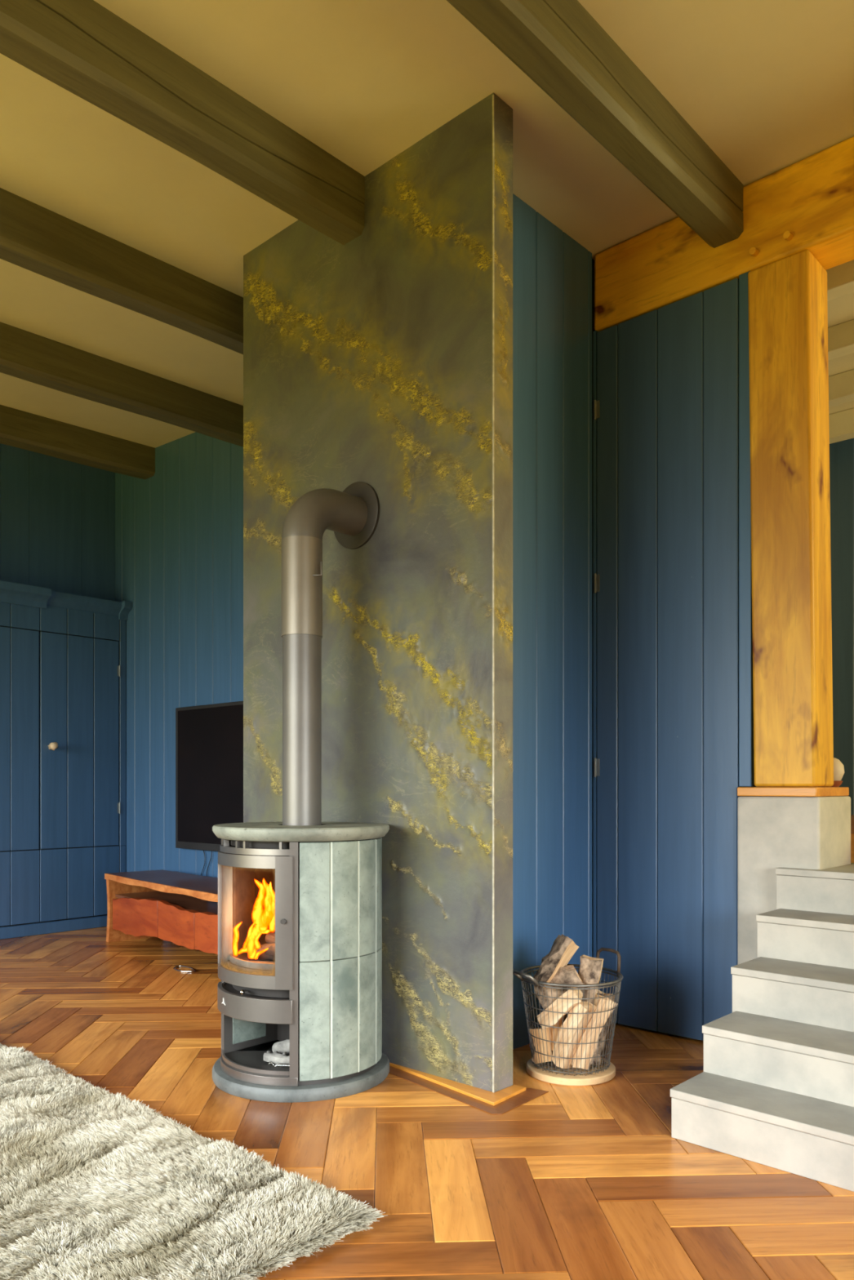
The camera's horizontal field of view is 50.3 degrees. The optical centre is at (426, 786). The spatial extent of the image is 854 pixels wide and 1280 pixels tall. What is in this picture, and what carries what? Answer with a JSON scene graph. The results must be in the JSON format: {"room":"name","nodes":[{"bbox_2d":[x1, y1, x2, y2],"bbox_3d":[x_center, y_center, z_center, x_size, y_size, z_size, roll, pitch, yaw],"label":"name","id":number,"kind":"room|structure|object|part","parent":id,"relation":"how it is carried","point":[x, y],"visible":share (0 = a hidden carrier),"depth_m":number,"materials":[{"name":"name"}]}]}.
{"room":"living room","nodes":[
{"label":"living room","id":0,"kind":"room"},
{"bbox_2d":[0,443,115,600],"bbox_3d":[-4.754,-0.733,5.150,0.234,3.865,6.700,0,0,42],"label":"wall","id":1,"kind":"structure","parent":0,"point":[57,516],"depth_m":7.04,"materials":[{"name":"blue paint"}]},
{"bbox_2d":[115,431,243,877],"bbox_3d":[-1.206,-0.731,6.319,3.700,3.861,0.191,0,0,42],"label":"wall","id":2,"kind":"structure","parent":0,"point":[179,529],"depth_m":6.82,"materials":[{"name":"blue paint"}]},
{"bbox_2d":[175,701,243,851],"bbox_3d":[-1.151,-0.064,6.093,1.855,1.032,0.063,0,0,42],"label":"television","id":3,"kind":"object","parent":2,"relation":"attached to","point":[209,738],"visible":0.44,"depth_m":6.42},
{"bbox_2d":[200,850,205,875],"bbox_3d":[-1.611,0.547,6.540,0.061,0.206,0.006,0,0,42],"label":"cable","id":4,"kind":"object","parent":3,"relation":"hanging from","point":[203,851],"visible":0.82,"depth_m":6.53,"materials":[{"name":"black plastic"}]},
{"bbox_2d":[206,850,212,875],"bbox_3d":[-1.553,0.547,6.487,0.064,0.205,0.006,0,0,42],"label":"cable","id":5,"kind":"object","parent":3,"relation":"hanging from","point":[211,851],"visible":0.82,"depth_m":6.49,"materials":[{"name":"black plastic"}]},
{"bbox_2d":[0,0,853,448],"bbox_3d":[-0.154,-2.602,2.984,9.750,0.528,9.700,0,0,42],"label":"ceiling","id":6,"kind":"structure","parent":0,"point":[767,86],"depth_m":3.38,"materials":[{"name":"paint"}]},
{"bbox_2d":[0,404,155,479],"bbox_3d":[-4.345,-2.420,4.652,0.170,0.380,6.515,0,0,42],"label":"ceiling beam","id":7,"kind":"structure","parent":6,"relation":"attached to","point":[19,428],"depth_m":6.54,"materials":[{"name":"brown wood"}]},
{"bbox_2d":[0,187,243,354],"bbox_3d":[-2.521,-2.320,2.987,0.150,0.383,6.515,0,0,42],"label":"ceiling beam","id":8,"kind":"structure","parent":6,"relation":"attached to","point":[37,239],"depth_m":4.12,"materials":[{"name":"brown wood"}]},
{"bbox_2d":[0,321,243,446],"bbox_3d":[-3.422,-2.367,3.809,0.150,0.386,6.515,0,0,42],"label":"ceiling beam","id":9,"kind":"structure","parent":6,"relation":"attached to","point":[25,355],"depth_m":5.43,"materials":[{"name":"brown wood"}]},
{"bbox_2d":[0,0,364,244],"bbox_3d":[-2.091,-2.290,1.774,0.150,0.359,5.302,0,0,42],"label":"ceiling beam","id":10,"kind":"structure","parent":6,"relation":"attached to","point":[82,47],"depth_m":3.07,"materials":[{"name":"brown wood"}]},
{"bbox_2d":[446,0,743,248],"bbox_3d":[-0.905,-2.312,1.452,0.150,0.373,6.424,0,0,42],"label":"ceiling beam","id":11,"kind":"structure","parent":6,"relation":"attached to","point":[558,45],"depth_m":3.08,"materials":[{"name":"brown wood"}]},
{"bbox_2d":[594,136,853,331],"bbox_3d":[2.708,-2.318,2.631,5.047,0.366,0.261,0,0,42],"label":"crossbeam","id":12,"kind":"object","parent":6,"relation":"attached to","point":[807,203],"visible":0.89,"depth_m":3.76,"materials":[{"name":"brown wood"}]},
{"bbox_2d":[826,259,853,301],"bbox_3d":[2.864,-2.461,3.621,6.150,0.123,0.110,0,0,42],"label":"ceiling beam","id":13,"kind":"structure","parent":6,"relation":"attached to","point":[840,278],"depth_m":4.37,"materials":[{"name":"beige wood"}]},
{"bbox_2d":[827,319,853,359],"bbox_3d":[3.302,-2.469,4.101,6.150,0.139,0.110,0,0,42],"label":"ceiling beam","id":14,"kind":"structure","parent":6,"relation":"attached to","point":[840,336],"depth_m":4.98,"materials":[{"name":"beige wood"}]},
{"bbox_2d":[828,368,853,407],"bbox_3d":[3.747,-2.478,4.589,6.150,0.155,0.110,0,0,42],"label":"ceiling beam","id":15,"kind":"structure","parent":6,"relation":"attached to","point":[841,385],"depth_m":5.61,"materials":[{"name":"beige wood"}]},
{"bbox_2d":[828,408,853,444],"bbox_3d":[4.178,-2.486,5.061,6.150,0.171,0.110,0,0,42],"label":"ceiling beam","id":16,"kind":"structure","parent":6,"relation":"attached to","point":[841,424],"depth_m":6.22,"materials":[{"name":"beige wood"}]},
{"bbox_2d":[0,926,853,1279],"bbox_3d":[-1.186,1.160,1.779,9.650,0.120,6.530,0,0,42],"label":"floor","id":17,"kind":"structure","parent":0,"point":[593,1182],"depth_m":2.71,"materials":[{"name":"brown wood"}]},
{"bbox_2d":[0,580,132,939],"bbox_3d":[-3.273,-0.182,6.409,0.292,2.564,2.457,0,0,42],"label":"wardrobe","id":18,"kind":"object","parent":17,"relation":"on","point":[63,655],"visible":0.86,"depth_m":6.87,"materials":[{"name":"blue paint"}]},
{"bbox_3d":[-2.796,-0.301,6.799,0.080,0.066,0.062,0,0,42],"label":"knob","id":19,"kind":"part","parent":18,"relation":"part of","materials":[{"name":"beige wood"}]},
{"bbox_3d":[-3.225,-1.406,6.364,0.070,0.108,2.455,0,0,42],"label":"cornice","id":20,"kind":"part","parent":18,"relation":"part of","materials":[{"name":"blue paint"}]},
{"bbox_2d":[104,869,217,954],"bbox_3d":[-1.420,0.857,5.788,0.471,0.486,2.163,0,0,-41],"label":"bench","id":21,"kind":"object","parent":17,"relation":"on","point":[180,908],"visible":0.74,"depth_m":5.92,"materials":[{"name":"red wood"}]},
{"bbox_3d":[-2.113,0.877,6.586,0.410,0.446,0.045,0,0,-41],"label":"panel","id":22,"kind":"part","parent":21,"relation":"part of","materials":[{"name":"brown wood"}]},
{"bbox_3d":[-1.970,0.877,6.159,0.054,0.284,0.754,0,0,-41],"label":"drawer","id":23,"kind":"part","parent":21,"relation":"part of","materials":[{"name":"red wood"}]},
{"bbox_2d":[115,890,217,914],"bbox_3d":[-1.412,0.775,5.803,0.360,0.020,2.054,0,0,-41],"label":"shelf","id":24,"kind":"object","parent":21,"relation":"attached to","point":[175,904],"depth_m":6.01,"materials":[{"name":"brown wood"}]},
{"bbox_3d":[-1.548,0.860,5.665,0.054,0.251,0.534,0,0,-41],"label":"drawer","id":25,"kind":"part","parent":21,"relation":"part of","materials":[{"name":"red wood"}]},
{"bbox_3d":[-1.133,0.861,5.180,0.054,0.244,0.729,0,0,-41],"label":"drawer","id":26,"kind":"part","parent":21,"relation":"part of","materials":[{"name":"red wood"}]},
{"bbox_2d":[173,964,195,972],"bbox_3d":[-1.460,1.095,5.460,0.225,0.007,0.100,0,0,42],"label":"cable loop","id":27,"kind":"object","parent":17,"relation":"on","point":[193,971],"visible":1,"depth_m":5.43,"materials":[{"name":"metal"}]},
{"bbox_2d":[0,1042,385,1279],"bbox_3d":[-1.970,1.074,2.474,2.915,0.050,2.160,0,0,42],"label":"shaggy rug","id":28,"kind":"object","parent":17,"relation":"on","point":[96,1184],"visible":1,"depth_m":2.31,"materials":[{"name":"beige fabric"}]},
{"bbox_2d":[212,821,389,1102],"bbox_3d":[-0.500,0.623,3.479,0.677,0.954,0.621,0,0,42],"label":"wood stove","id":29,"kind":"object","parent":17,"relation":"on","point":[322,990],"depth_m":3.24,"materials":[{"name":"grey metal"}]},
{"bbox_3d":[-0.742,0.207,3.363,0.020,0.025,0.010,0,0,-28],"label":"slot post","id":30,"kind":"part","parent":29,"relation":"part of","materials":[{"name":"grey metal"}]},
{"bbox_3d":[-0.680,0.207,3.282,0.010,0.025,0.020,0,0,42],"label":"slot post","id":31,"kind":"part","parent":29,"relation":"part of","materials":[{"name":"grey metal"}]},
{"bbox_3d":[-0.662,0.734,3.267,0.021,0.015,0.056,0,0,-3],"label":"air lever","id":32,"kind":"part","parent":29,"relation":"part of","materials":[{"name":"metal"}]},
{"bbox_3d":[-0.647,0.207,3.256,0.010,0.025,0.020,0,0,34],"label":"slot post","id":33,"kind":"part","parent":29,"relation":"part of","materials":[{"name":"grey metal"}]},
{"bbox_3d":[-0.669,0.476,3.293,0.333,0.377,0.053,0,0,42],"label":"glass pane","id":34,"kind":"part","parent":29,"relation":"part of","materials":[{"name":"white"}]},
{"bbox_2d":[232,878,275,959],"bbox_3d":[-0.645,0.496,3.410,0.174,0.307,0.105,0,0,-11],"label":"fire","id":35,"kind":"object","parent":29,"relation":"in","point":[261,920],"visible":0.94,"depth_m":3.39,"materials":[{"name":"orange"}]},
{"bbox_3d":[-0.661,0.790,3.308,0.447,0.084,0.108,0,0,42],"label":"ash drawer","id":36,"kind":"part","parent":29,"relation":"part of","materials":[{"name":"grey metal"}]},
{"bbox_3d":[-0.661,0.478,3.303,0.439,0.468,0.099,0,0,42],"label":"door","id":37,"kind":"part","parent":29,"relation":"part of","materials":[{"name":"grey metal"}]},
{"bbox_3d":[-0.649,0.609,3.315,0.454,0.827,0.115,0,0,42],"label":"frame","id":38,"kind":"part","parent":29,"relation":"part of","materials":[{"name":"grey metal"}]},
{"bbox_2d":[247,947,275,960],"bbox_3d":[-0.577,0.626,3.422,0.199,0.059,0.059,0,0,13],"label":"log","id":39,"kind":"object","parent":29,"relation":"in","point":[262,957],"visible":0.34,"depth_m":3.41,"materials":[{"name":"brown wood"}]},
{"bbox_2d":[265,932,275,943],"bbox_3d":[-0.551,0.576,3.418,0.146,0.051,0.056,0,0,42],"label":"log","id":40,"kind":"object","parent":39,"relation":"on","point":[270,936],"visible":0.23,"depth_m":3.42,"materials":[{"name":"brown wood"}]},
{"bbox_2d":[259,942,275,955],"bbox_3d":[-0.598,0.615,3.423,0.048,0.063,0.232,0,0,-43],"label":"log","id":41,"kind":"object","parent":29,"relation":"in","point":[271,950],"visible":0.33,"depth_m":3.38,"materials":[{"name":"brown wood"}]},
{"bbox_2d":[263,1050,289,1066],"bbox_3d":[-0.534,0.998,3.332,0.135,0.046,0.047,0,0,20],"label":"glove","id":42,"kind":"object","parent":29,"relation":"on","point":[276,1058],"visible":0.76,"depth_m":3.32,"materials":[{"name":"white fabric"}]},
{"bbox_3d":[-0.529,1.003,3.274,0.090,0.021,0.013,0,0,6],"label":"spring handle","id":43,"kind":"part","parent":29,"relation":"part of","materials":[{"name":"silver metal"}]},
{"bbox_2d":[271,1039,289,1055],"bbox_3d":[-0.513,0.972,3.384,0.137,0.069,0.059,0,0,23],"label":"glove","id":44,"kind":"object","parent":29,"relation":"on","point":[281,1046],"visible":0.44,"depth_m":3.37,"materials":[{"name":"white fabric"}]},
{"bbox_3d":[-0.514,0.207,3.206,0.010,0.025,0.020,0,0,6],"label":"slot post","id":45,"kind":"part","parent":29,"relation":"part of","materials":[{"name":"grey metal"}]},
{"bbox_3d":[-0.500,0.171,3.478,0.672,0.049,0.615,0,0,42],"label":"plate","id":46,"kind":"part","parent":29,"relation":"part of","materials":[{"name":"grey stone"}]},
{"bbox_3d":[-0.500,1.077,3.478,0.674,0.046,0.616,0,0,42],"label":"plate","id":47,"kind":"part","parent":29,"relation":"part of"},
{"bbox_3d":[-0.397,0.407,3.216,0.108,0.419,0.024,0,0,-16],"label":"soapstone panel","id":48,"kind":"part","parent":29,"relation":"part of","materials":[{"name":"grey stone"}]},
{"bbox_3d":[-0.397,0.827,3.216,0.108,0.417,0.024,0,0,-16],"label":"soapstone panel","id":49,"kind":"part","parent":29,"relation":"part of","materials":[{"name":"grey stone"}]},
{"bbox_2d":[281,481,379,825],"bbox_3d":[-0.410,-0.538,3.577,0.268,1.401,0.366,0,0,42],"label":"pipe","id":50,"kind":"object","parent":29,"relation":"on","point":[353,514],"visible":0.97,"depth_m":3.44,"materials":[{"name":"grey metal"}]},
{"bbox_3d":[-0.299,0.407,3.269,0.035,0.420,0.107,0,0,42],"label":"soapstone panel","id":51,"kind":"part","parent":29,"relation":"part of","materials":[{"name":"grey stone"}]},
{"bbox_3d":[-0.297,0.827,3.268,0.108,0.417,0.024,0,0,-38],"label":"soapstone panel","id":52,"kind":"part","parent":29,"relation":"part of","materials":[{"name":"grey stone"}]},
{"bbox_3d":[-0.224,0.407,3.354,0.024,0.419,0.108,0,0,30],"label":"soapstone panel","id":53,"kind":"part","parent":29,"relation":"part of","materials":[{"name":"grey stone"}]},
{"bbox_3d":[-0.224,0.827,3.354,0.024,0.417,0.108,0,0,30],"label":"soapstone panel","id":54,"kind":"part","parent":29,"relation":"part of","materials":[{"name":"grey stone"}]},
{"bbox_3d":[-0.188,0.407,3.461,0.024,0.419,0.108,0,0,8],"label":"soapstone panel","id":55,"kind":"part","parent":29,"relation":"part of","materials":[{"name":"grey stone"}]},
{"bbox_3d":[-0.188,0.827,3.461,0.024,0.417,0.108,0,0,8],"label":"soapstone panel","id":56,"kind":"part","parent":29,"relation":"part of","materials":[{"name":"grey stone"}]},
{"bbox_2d":[243,92,512,1092],"bbox_3d":[-0.269,-0.686,3.772,1.482,3.573,0.126,0,0,42],"label":"chimney slab","id":57,"kind":"object","parent":17,"relation":"on","point":[382,358],"visible":0.89,"depth_m":3.50,"materials":[{"name":"stone"}]},
{"bbox_2d":[388,1062,548,1114],"bbox_3d":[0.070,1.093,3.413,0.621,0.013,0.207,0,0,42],"label":"trim","id":58,"kind":"structure","parent":57,"relation":"attached to","point":[486,1096],"depth_m":3.27,"materials":[{"name":"orange wood"}]},
{"bbox_2d":[526,1057,615,1086],"bbox_3d":[0.554,1.087,3.506,0.340,0.027,0.340,0,0,42],"label":"round board","id":59,"kind":"object","parent":17,"relation":"on","point":[608,1074],"visible":0.48,"depth_m":3.39,"materials":[{"name":"beige wood"}]},
{"bbox_2d":[512,947,622,1075],"bbox_3d":[0.549,0.855,3.496,0.397,0.428,0.418,0,0,23],"label":"basket","id":60,"kind":"object","parent":59,"relation":"on","point":[520,975],"visible":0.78,"depth_m":3.40,"materials":[{"name":"grey metal"}]},
{"bbox_3d":[0.363,0.714,3.402,0.069,0.053,0.127,0,0,-29],"label":"handle","id":61,"kind":"part","parent":60,"relation":"part of","materials":[{"name":"grey metal"}]},
{"bbox_2d":[528,1026,552,1063],"bbox_3d":[0.451,0.986,3.506,0.102,0.147,0.092,0,0,22],"label":"log","id":62,"kind":"object","parent":60,"relation":"in","point":[548,1030],"visible":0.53,"depth_m":3.47,"materials":[{"name":"brown wood"}]},
{"bbox_2d":[533,933,578,987],"bbox_3d":[0.501,0.682,3.522,0.193,0.218,0.117,0,0,-16],"label":"log","id":63,"kind":"object","parent":60,"relation":"in","point":[563,948],"visible":0.84,"depth_m":3.49,"materials":[{"name":"brown wood"}]},
{"bbox_2d":[550,1011,568,1050],"bbox_3d":[0.510,0.922,3.478,0.096,0.173,0.092,0,0,-33],"label":"log","id":64,"kind":"object","parent":60,"relation":"in","point":[560,1021],"visible":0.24,"depth_m":3.46,"materials":[{"name":"brown wood"}]},
{"bbox_2d":[536,986,582,1029],"bbox_3d":[0.508,0.830,3.430,0.185,0.174,0.078,0,0,30],"label":"log","id":65,"kind":"object","parent":60,"relation":"in","point":[568,993],"visible":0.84,"depth_m":3.40,"materials":[{"name":"beige wood"}]},
{"bbox_2d":[533,964,585,1009],"bbox_3d":[0.504,0.770,3.484,0.190,0.157,0.111,0,0,0],"label":"log","id":66,"kind":"object","parent":60,"relation":"in","point":[567,974],"visible":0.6,"depth_m":3.45,"materials":[{"name":"brown wood"}]},
{"bbox_2d":[551,1001,596,1068],"bbox_3d":[0.549,0.929,3.414,0.166,0.272,0.071,0,0,29],"label":"log","id":67,"kind":"object","parent":60,"relation":"in","point":[576,1009],"visible":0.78,"depth_m":3.40,"materials":[{"name":"beige wood"}]},
{"bbox_2d":[570,994,617,1069],"bbox_3d":[0.623,0.930,3.442,0.195,0.285,0.085,0,0,6],"label":"log","id":68,"kind":"object","parent":60,"relation":"in","point":[583,1037],"visible":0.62,"depth_m":3.42,"materials":[{"name":"brown wood"}]},
{"bbox_2d":[577,954,603,1003],"bbox_3d":[0.612,0.764,3.482,0.124,0.228,0.118,0,0,17],"label":"log","id":69,"kind":"object","parent":68,"relation":"on","point":[589,972],"visible":0.56,"depth_m":3.45,"materials":[{"name":"brown wood"}]},
{"bbox_2d":[591,1047,600,1065],"bbox_3d":[0.616,1.029,3.490,0.088,0.088,0.066,0,0,-14],"label":"log","id":70,"kind":"object","parent":60,"relation":"in","point":[597,1050],"visible":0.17,"depth_m":3.47,"materials":[{"name":"brown wood"}]},
{"bbox_2d":[596,989,614,1056],"bbox_3d":[0.667,0.922,3.524,0.117,0.258,0.078,0,0,17],"label":"log","id":71,"kind":"object","parent":60,"relation":"in","point":[600,992],"visible":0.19,"depth_m":3.52,"materials":[{"name":"brown wood"}]},
{"bbox_3d":[0.721,0.688,3.597,0.030,0.094,0.143,0,0,-29],"label":"handle","id":72,"kind":"part","parent":60,"relation":"part of","materials":[{"name":"brown metal"}]},
{"bbox_2d":[670,863,853,1191],"bbox_3d":[2.694,0.712,1.971,4.156,0.776,1.594,0,0,42],"label":"staircase","id":73,"kind":"structure","parent":17,"relation":"on","point":[775,1088],"depth_m":2.91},
{"bbox_2d":[737,786,850,964],"bbox_3d":[1.536,0.551,3.804,0.334,1.098,0.390,0,0,42],"label":"wall","id":74,"kind":"structure","parent":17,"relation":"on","point":[809,828],"depth_m":3.69,"materials":[{"name":"paint"}]},
{"bbox_2d":[747,249,833,786],"bbox_3d":[1.501,-1.067,3.755,0.277,2.134,0.223,0,0,42],"label":"timber post","id":75,"kind":"object","parent":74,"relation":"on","point":[789,426],"visible":1,"depth_m":3.67,"materials":[{"name":"brown wood"}]},
{"bbox_2d":[831,780,842,786],"bbox_3d":[1.696,-0.012,3.820,0.094,0.026,0.094,0,0,42],"label":"dish","id":76,"kind":"object","parent":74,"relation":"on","point":[836,783],"visible":0.35,"depth_m":3.78,"materials":[{"name":"brown wood"}]},
{"bbox_2d":[833,757,844,780],"bbox_3d":[1.696,-0.066,3.820,0.106,0.110,0.106,0,0,42],"label":"round vase","id":77,"kind":"object","parent":76,"relation":"on","point":[838,767],"visible":0.26,"depth_m":3.78,"materials":[{"name":"beige ceramic"}]},
{"bbox_2d":[512,193,595,1049],"bbox_3d":[0.046,-0.686,4.339,1.183,3.671,1.127,0,0,42],"label":"wall","id":78,"kind":"structure","parent":0,"point":[553,274],"depth_m":4.00,"materials":[{"name":"blue paint"}]},
{"bbox_2d":[593,271,755,1040],"bbox_3d":[1.083,-0.492,4.113,0.855,3.285,0.184,0,0,42],"label":"wall","id":79,"kind":"structure","parent":0,"point":[746,760],"depth_m":3.78,"materials":[{"name":"blue paint"}]},
{"bbox_2d":[593,278,739,1039],"bbox_3d":[1.049,-0.516,4.034,0.689,3.212,0.050,0,0,42],"label":"door","id":80,"kind":"structure","parent":79,"relation":"in","point":[666,405],"depth_m":4.00,"materials":[{"name":"blue paint"}]},
{"bbox_2d":[755,438,853,814],"bbox_3d":[4.406,-1.151,5.348,6.200,2.901,0.160,0,0,42],"label":"wall","id":81,"kind":"structure","parent":0,"point":[841,453],"depth_m":6.53,"materials":[{"name":"blue paint"}]},
{"bbox_2d":[850,814,853,862],"bbox_3d":[3.474,0.262,4.289,6.150,0.124,2.880,0,0,42],"label":"floor","id":82,"kind":"structure","parent":0,"point":[851,815],"depth_m":3.87,"materials":[{"name":"brown wood"}]}
]}

